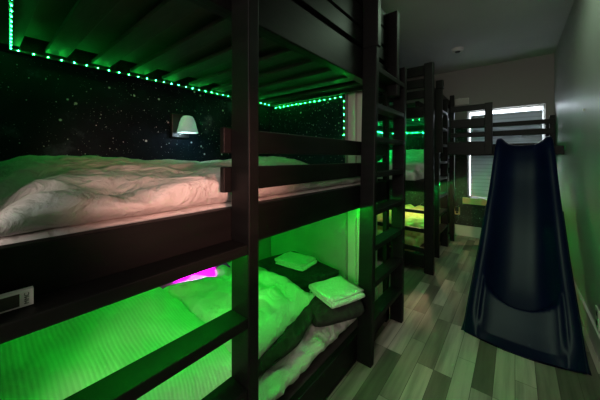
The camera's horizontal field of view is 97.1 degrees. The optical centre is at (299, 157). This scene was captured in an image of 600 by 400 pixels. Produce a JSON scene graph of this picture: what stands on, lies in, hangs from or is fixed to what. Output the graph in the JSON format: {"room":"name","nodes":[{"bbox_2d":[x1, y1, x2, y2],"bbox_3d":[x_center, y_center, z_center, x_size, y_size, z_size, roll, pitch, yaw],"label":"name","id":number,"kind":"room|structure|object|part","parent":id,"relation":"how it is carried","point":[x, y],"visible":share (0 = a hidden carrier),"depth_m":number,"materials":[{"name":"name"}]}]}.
{"room":"dormitory","nodes":[
{"label":"dormitory","id":0,"kind":"room"},
{"bbox_2d":[0,51,382,263],"bbox_3d":[-0.478,-0.080,2.217,0.104,2.440,6.240,0,0,39],"label":"wall","id":1,"kind":"structure","parent":0,"point":[49,108],"depth_m":1.42,"materials":[{"name":"paint"}]},
{"bbox_2d":[170,113,197,137],"bbox_3d":[-0.731,-0.208,1.700,0.164,0.153,0.129,0,0,39],"label":"wall lamp","id":2,"kind":"object","parent":1,"relation":"attached to","point":[181,126],"visible":1,"depth_m":1.69,"materials":[{"name":"white glass"}]},
{"bbox_3d":[-0.788,-0.208,1.737,0.028,0.153,0.115,0,0,39],"label":"plate","id":3,"kind":"part","parent":2,"relation":"part of","materials":[{"name":"black plastic"}]},
{"bbox_3d":[-0.716,-0.214,1.688,0.128,0.108,0.128,0,0,39],"label":"lamp shade","id":4,"kind":"part","parent":2,"relation":"part of","materials":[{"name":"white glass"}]},
{"bbox_2d":[271,94,347,279],"bbox_3d":[0.064,-0.080,2.202,0.765,2.440,0.100,0,0,39],"label":"wall","id":5,"kind":"structure","parent":0,"point":[326,240],"depth_m":2.04,"materials":[{"name":"grey paint"}]},
{"bbox_2d":[270,94,344,163],"bbox_3d":[0.029,-0.160,2.162,0.762,0.800,0.006,0,0,39],"label":"wall","id":6,"kind":"structure","parent":5,"relation":"attached to","point":[324,119],"depth_m":2.10,"materials":[{"name":"black paint"}]},
{"bbox_2d":[274,96,343,108],"bbox_3d":[0.042,-0.445,2.143,0.705,0.010,0.006,0,0,39],"label":"led strip","id":7,"kind":"object","parent":5,"relation":"attached to","point":[340,96],"visible":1,"depth_m":2.10,"materials":[{"name":"green plastic"}]},
{"bbox_2d":[343,98,344,157],"bbox_3d":[0.318,-0.217,1.919,0.010,0.435,0.006,0,0,39],"label":"led strip","id":8,"kind":"object","parent":5,"relation":"attached to","point":[343,98],"visible":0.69,"depth_m":1.92,"materials":[{"name":"green plastic"}]},
{"bbox_2d":[348,91,376,300],"bbox_3d":[0.443,-0.080,1.903,0.200,2.440,0.085,0,0,39],"label":"trim","id":9,"kind":"structure","parent":5,"relation":"attached to","point":[354,99],"depth_m":1.91,"materials":[{"name":"white paint"}]},
{"bbox_2d":[327,234,599,399],"bbox_3d":[0.374,1.190,1.525,2.300,0.100,6.440,0,0,39],"label":"floor","id":10,"kind":"structure","parent":0,"point":[428,355],"depth_m":1.47,"materials":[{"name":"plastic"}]},
{"bbox_2d":[0,0,406,399],"bbox_3d":[-0.285,-0.010,1.485,1.120,2.300,2.007,0,0,39],"label":"bunk bed","id":11,"kind":"object","parent":10,"relation":"on","point":[252,52],"depth_m":1.01,"materials":[{"name":"brown paint"}]},
{"bbox_3d":[-0.891,-0.464,0.818,0.937,0.008,0.011,0,0,42],"label":"led strip","id":12,"kind":"part","parent":11,"relation":"part of","materials":[{"name":"green plastic"}]},
{"bbox_2d":[0,286,33,313],"bbox_3d":[-0.505,0.239,0.414,0.014,0.028,0.126,0,0,39],"label":"sign","id":13,"kind":"object","parent":11,"relation":"attached to","point":[9,301],"visible":1,"depth_m":0.44,"materials":[{"name":"white plastic"}]},
{"bbox_2d":[0,294,19,311],"bbox_3d":[-0.505,0.239,0.406,0.002,0.021,0.104,0,0,39],"label":"picture","id":14,"kind":"object","parent":13,"relation":"attached to","point":[8,302],"depth_m":0.44},
{"bbox_3d":[-0.782,-0.545,1.736,0.032,0.170,1.650,0,0,39],"label":"rail","id":15,"kind":"part","parent":11,"relation":"part of","materials":[{"name":"brown paint"}]},
{"bbox_3d":[-0.750,-0.467,1.742,0.006,0.010,1.560,0,0,39],"label":"led strip","id":16,"kind":"part","parent":11,"relation":"part of","materials":[{"name":"green plastic"}]},
{"bbox_2d":[0,182,359,245],"bbox_3d":[-0.407,0.173,1.418,0.930,0.043,1.670,0,0,39],"label":"mattress","id":17,"kind":"object","parent":11,"relation":"on","point":[46,233],"visible":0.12,"depth_m":0.66,"materials":[{"name":"white fabric"}]},
{"bbox_2d":[0,155,360,236],"bbox_3d":[-0.410,0.070,1.404,0.960,0.169,1.685,0,0,39],"label":"quilt","id":18,"kind":"object","parent":17,"relation":"on","point":[37,193],"visible":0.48,"depth_m":0.75,"materials":[{"name":"white fabric"}]},
{"bbox_3d":[0.030,0.223,1.160,0.035,0.129,1.880,0,0,39],"label":"rail","id":19,"kind":"part","parent":11,"relation":"part of","materials":[{"name":"brown paint"}]},
{"bbox_3d":[0.033,0.068,1.154,0.021,0.079,0.870,0,0,39],"label":"guard rail","id":20,"kind":"part","parent":11,"relation":"part of","materials":[{"name":"brown paint"}]},
{"bbox_3d":[0.033,-0.055,1.154,0.021,0.080,0.870,0,0,39],"label":"guard rail","id":21,"kind":"part","parent":11,"relation":"part of","materials":[{"name":"brown paint"}]},
{"bbox_3d":[0.030,-0.545,1.160,0.035,0.170,1.880,0,0,39],"label":"rail","id":22,"kind":"part","parent":11,"relation":"part of","materials":[{"name":"brown paint"}]},
{"bbox_2d":[259,318,356,399],"bbox_3d":[-0.372,0.926,1.451,0.955,0.193,1.585,0,0,39],"label":"mattress","id":23,"kind":"object","parent":11,"relation":"on","point":[273,383],"visible":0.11,"depth_m":1.19,"materials":[{"name":"white fabric"}]},
{"bbox_2d":[0,287,231,399],"bbox_3d":[-0.749,0.753,0.981,0.920,0.355,0.720,0,0,39],"label":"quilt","id":24,"kind":"object","parent":23,"relation":"on","point":[60,360],"visible":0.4,"depth_m":0.86,"materials":[{"name":"white fabric"}]},
{"bbox_2d":[160,262,229,288],"bbox_3d":[-0.574,0.696,1.483,0.436,0.239,0.460,0,0,39],"label":"pillow","id":25,"kind":"object","parent":23,"relation":"on","point":[210,272],"visible":0.02,"depth_m":1.45,"materials":[{"name":"fabric"}]},
{"bbox_2d":[163,262,314,357],"bbox_3d":[-0.319,0.739,1.353,0.642,0.286,0.600,0,0,31],"label":"blanket","id":26,"kind":"object","parent":23,"relation":"on","point":[281,301],"visible":0.43,"depth_m":1.23,"materials":[{"name":"white fabric"}]},
{"bbox_2d":[259,292,316,376],"bbox_3d":[-0.051,0.808,1.254,0.153,0.134,0.607,0,0,27],"label":"sheet","id":27,"kind":"object","parent":23,"relation":"on","point":[294,333],"visible":0.52,"depth_m":1.15,"materials":[{"name":"grey fabric"}]},
{"bbox_2d":[259,251,338,289],"bbox_3d":[-0.030,0.789,1.788,0.367,0.133,0.540,0,0,-39],"label":"folded blanket","id":28,"kind":"object","parent":23,"relation":"on","point":[319,271],"visible":0.3,"depth_m":1.69,"materials":[{"name":"black fabric"}]},
{"bbox_2d":[275,251,316,270],"bbox_3d":[-0.028,0.698,1.807,0.242,0.044,0.176,0,0,35],"label":"folded washcloth","id":29,"kind":"object","parent":28,"relation":"on","point":[297,261],"visible":1,"depth_m":1.77,"materials":[{"name":"white fabric"}]},
{"bbox_2d":[303,287,364,326],"bbox_3d":[0.148,0.810,1.514,0.287,0.099,0.358,0,0,-22],"label":"folded blanket","id":30,"kind":"object","parent":23,"relation":"on","point":[323,314],"visible":0.4,"depth_m":1.35,"materials":[{"name":"grey fabric"}]},
{"bbox_2d":[309,276,364,308],"bbox_3d":[0.200,0.732,1.460,0.226,0.047,0.224,0,0,-30],"label":"folded towel","id":31,"kind":"object","parent":30,"relation":"on","point":[335,292],"visible":1,"depth_m":1.42,"materials":[{"name":"white fabric"}]},
{"bbox_3d":[0.118,-0.545,2.058,0.958,0.170,0.035,0,0,39],"label":"rail","id":32,"kind":"part","parent":11,"relation":"part of","materials":[{"name":"brown paint"}]},
{"bbox_2d":[292,0,362,49],"bbox_3d":[-0.406,-0.639,1.411,0.952,0.175,1.620,0,0,39],"label":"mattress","id":33,"kind":"object","parent":11,"relation":"on","point":[295,1],"visible":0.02,"depth_m":1.31,"materials":[{"name":"fabric"}]},
{"bbox_3d":[0.030,1.058,1.160,0.035,0.125,1.880,0,0,39],"label":"rail","id":34,"kind":"part","parent":11,"relation":"part of","materials":[{"name":"brown paint"}]},
{"bbox_3d":[-0.130,1.130,0.963,0.035,0.020,1.372,0,0,39],"label":"rail","id":35,"kind":"part","parent":11,"relation":"part of","materials":[{"name":"brown paint"}]},
{"bbox_3d":[0.016,-0.704,1.133,0.021,0.088,1.820,0,0,39],"label":"guard rail","id":36,"kind":"part","parent":11,"relation":"part of","materials":[{"name":"brown paint"}]},
{"bbox_3d":[0.016,-0.823,1.133,0.021,0.115,1.820,0,0,39],"label":"guard rail","id":37,"kind":"part","parent":11,"relation":"part of","materials":[{"name":"brown paint"}]},
{"bbox_3d":[0.016,-0.945,1.133,0.021,0.110,1.820,0,0,39],"label":"guard rail","id":38,"kind":"part","parent":11,"relation":"part of","materials":[{"name":"brown paint"}]},
{"bbox_3d":[0.467,0.068,1.689,0.021,0.079,0.508,0,0,39],"label":"guard rail","id":39,"kind":"part","parent":11,"relation":"part of","materials":[{"name":"brown paint"}]},
{"bbox_3d":[0.467,-0.055,1.689,0.021,0.080,0.508,0,0,39],"label":"guard rail","id":40,"kind":"part","parent":11,"relation":"part of","materials":[{"name":"brown paint"}]},
{"bbox_3d":[0.605,0.070,1.865,0.030,2.140,0.054,0,0,39],"label":"corner post","id":41,"kind":"part","parent":11,"relation":"part of","materials":[{"name":"brown paint"}]},
{"bbox_3d":[0.643,-0.710,1.828,0.075,0.580,0.050,0,0,39],"label":"corner post","id":42,"kind":"part","parent":11,"relation":"part of","materials":[{"name":"brown paint"}]},
{"bbox_2d":[377,62,449,274],"bbox_3d":[1.407,0.102,3.584,1.106,2.075,1.739,0,0,39],"label":"bunk bed","id":43,"kind":"object","parent":10,"relation":"on","point":[434,114],"visible":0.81,"depth_m":2.72,"materials":[{"name":"brown paint"}]},
{"bbox_2d":[377,229,423,251],"bbox_3d":[1.356,0.908,3.645,0.894,0.170,1.630,0,0,39],"label":"mattress","id":44,"kind":"object","parent":43,"relation":"on","point":[415,240],"visible":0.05,"depth_m":2.81,"materials":[{"name":"yellow fabric"}]},
{"bbox_2d":[377,204,423,235],"bbox_3d":[1.369,0.788,3.654,0.901,0.164,1.400,0,0,39],"label":"quilt","id":45,"kind":"object","parent":44,"relation":"on","point":[411,219],"visible":0.17,"depth_m":3.21,"materials":[{"name":"yellow fabric"}]},
{"bbox_2d":[377,170,423,180],"bbox_3d":[1.356,0.196,3.645,0.892,0.134,1.630,0,0,39],"label":"mattress","id":46,"kind":"object","parent":43,"relation":"on","point":[414,175],"visible":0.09,"depth_m":2.80,"materials":[{"name":"white fabric"}]},
{"bbox_2d":[378,149,423,171],"bbox_3d":[1.408,0.017,3.706,0.896,0.326,1.430,0,0,39],"label":"quilt","id":47,"kind":"object","parent":46,"relation":"on","point":[414,158],"visible":0.17,"depth_m":3.90,"materials":[{"name":"white fabric"}]},
{"bbox_3d":[1.270,0.102,2.607,0.088,2.075,0.050,0,0,39],"label":"corner post","id":48,"kind":"part","parent":43,"relation":"part of","materials":[{"name":"brown paint"}]},
{"bbox_3d":[1.700,-0.520,3.327,0.038,0.120,1.610,0,0,39],"label":"rail","id":49,"kind":"part","parent":43,"relation":"part of","materials":[{"name":"brown paint"}]},
{"bbox_3d":[1.700,1.028,3.327,0.038,0.125,1.610,0,0,39],"label":"rail","id":50,"kind":"part","parent":43,"relation":"part of","materials":[{"name":"brown paint"}]},
{"bbox_3d":[2.220,0.140,3.971,0.043,2.000,0.035,0,0,39],"label":"corner post","id":51,"kind":"part","parent":43,"relation":"part of","materials":[{"name":"brown paint"}]},
{"bbox_2d":[447,95,563,240],"bbox_3d":[2.402,0.140,3.218,1.075,2.000,0.895,0,0,39],"label":"platform","id":52,"kind":"object","parent":10,"relation":"on","point":[472,148],"visible":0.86,"depth_m":3.15,"materials":[{"name":"brown paint"}]},
{"bbox_3d":[2.096,0.140,3.650,0.055,2.000,0.050,0,0,39],"label":"post","id":53,"kind":"part","parent":52,"relation":"part of","materials":[{"name":"brown paint"}]},
{"bbox_3d":[1.942,-0.268,3.077,0.338,0.049,0.024,0,0,39],"label":"guard rail","id":54,"kind":"part","parent":52,"relation":"part of","materials":[{"name":"brown paint"}]},
{"bbox_3d":[1.942,-0.404,3.077,0.338,0.097,0.024,0,0,39],"label":"guard rail","id":55,"kind":"part","parent":52,"relation":"part of","materials":[{"name":"brown paint"}]},
{"bbox_3d":[1.942,-0.578,3.077,0.338,0.065,0.024,0,0,39],"label":"guard rail","id":56,"kind":"part","parent":52,"relation":"part of","materials":[{"name":"brown paint"}]},
{"bbox_3d":[2.082,-0.324,2.924,0.072,0.577,0.035,0,0,39],"label":"post","id":57,"kind":"part","parent":52,"relation":"part of","materials":[{"name":"brown paint"}]},
{"bbox_3d":[2.673,-0.447,3.513,1.025,0.057,0.025,0,0,39],"label":"guard rail","id":58,"kind":"part","parent":52,"relation":"part of","materials":[{"name":"brown paint"}]},
{"bbox_3d":[2.673,-0.327,3.513,1.025,0.070,0.025,0,0,39],"label":"guard rail","id":59,"kind":"part","parent":52,"relation":"part of","materials":[{"name":"brown paint"}]},
{"bbox_3d":[3.063,0.310,3.220,0.050,1.660,0.050,0,0,39],"label":"post","id":60,"kind":"part","parent":52,"relation":"part of","materials":[{"name":"brown paint"}]},
{"bbox_2d":[461,136,591,375],"bbox_3d":[1.795,0.465,2.185,0.595,1.347,1.706,0,0,39],"label":"slide","id":61,"kind":"object","parent":10,"relation":"on","point":[522,301],"visible":1,"depth_m":1.99,"materials":[{"name":"blue plastic"}]},
{"bbox_3d":[1.392,0.783,2.100,0.025,0.711,0.944,0,0,42],"label":"panel","id":62,"kind":"part","parent":61,"relation":"part of","materials":[{"name":"blue plastic"}]},
{"bbox_3d":[1.815,0.783,1.757,0.023,0.710,0.941,0,0,39],"label":"panel","id":63,"kind":"part","parent":61,"relation":"part of","materials":[{"name":"blue plastic"}]},
{"bbox_2d":[389,53,553,227],"bbox_3d":[2.372,-0.080,3.986,2.100,2.440,0.100,0,0,39],"label":"wall","id":64,"kind":"structure","parent":0,"point":[527,81],"depth_m":3.76,"materials":[{"name":"paint"}]},
{"bbox_2d":[455,206,459,214],"bbox_3d":[2.323,0.780,3.930,0.080,0.120,0.050,0,0,39],"label":"wall outlet","id":65,"kind":"object","parent":64,"relation":"attached to","point":[457,209],"visible":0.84,"depth_m":3.92,"materials":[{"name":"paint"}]},
{"bbox_2d":[455,98,468,104],"bbox_3d":[2.378,-0.830,3.900,0.180,0.090,0.026,0,0,39],"label":"air vent","id":66,"kind":"object","parent":64,"relation":"in","point":[462,101],"visible":0.94,"depth_m":3.89,"materials":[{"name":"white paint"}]},
{"bbox_2d":[455,224,480,237],"bbox_3d":[2.335,1.065,3.942,2.100,0.150,0.015,0,0,39],"label":"baseboard","id":67,"kind":"structure","parent":64,"relation":"attached to","point":[463,230],"depth_m":3.85,"materials":[{"name":"white paint"}]},
{"bbox_2d":[463,104,544,205],"bbox_3d":[2.780,-0.010,3.623,0.943,1.350,0.140,0,0,39],"label":"window","id":68,"kind":"structure","parent":64,"relation":"in","point":[475,201],"depth_m":3.75,"materials":[{"name":"white paint"}]},
{"bbox_3d":[2.750,0.620,3.586,0.943,0.090,0.045,0,0,39],"label":"sill","id":69,"kind":"part","parent":68,"relation":"part of","materials":[{"name":"paint"}]},
{"bbox_2d":[470,110,542,196],"bbox_3d":[2.785,-0.031,3.613,0.783,1.168,0.018,0,0,39],"label":"window blind","id":70,"kind":"object","parent":68,"relation":"attached to","point":[481,165],"visible":0.41,"depth_m":3.69,"materials":[{"name":"fabric"}]},
{"bbox_2d":[381,0,573,79],"bbox_3d":[0.374,-1.350,1.525,2.300,0.100,6.440,0,0,39],"label":"ceiling","id":71,"kind":"structure","parent":0,"point":[490,32],"depth_m":2.70,"materials":[{"name":"paint"}]},
{"bbox_2d":[451,46,463,52],"bbox_3d":[1.875,-1.278,3.153,0.130,0.045,0.130,0,0,39],"label":"smoke detector","id":72,"kind":"object","parent":71,"relation":"attached to","point":[456,49],"visible":1,"depth_m":3.12,"materials":[{"name":"white paint"}]},
{"bbox_2d":[554,0,599,321],"bbox_3d":[1.229,-0.080,0.832,0.100,2.440,6.240,0,0,39],"label":"wall","id":73,"kind":"structure","parent":0,"point":[577,52],"depth_m":1.98,"materials":[{"name":"grey paint"}]},
{"bbox_2d":[574,281,599,361],"bbox_3d":[1.180,1.075,0.862,0.014,0.130,6.225,0,0,39],"label":"baseboard","id":74,"kind":"structure","parent":73,"relation":"attached to","point":[593,333],"depth_m":1.70,"materials":[{"name":"white paint"}]},
{"bbox_2d":[595,305,599,331],"bbox_3d":[1.747,0.940,1.557,0.009,0.120,0.080,0,0,39],"label":"wall outlet","id":75,"kind":"object","parent":73,"relation":"attached to","point":[597,311],"visible":1,"depth_m":1.54,"materials":[{"name":"white paint"}]}
]}

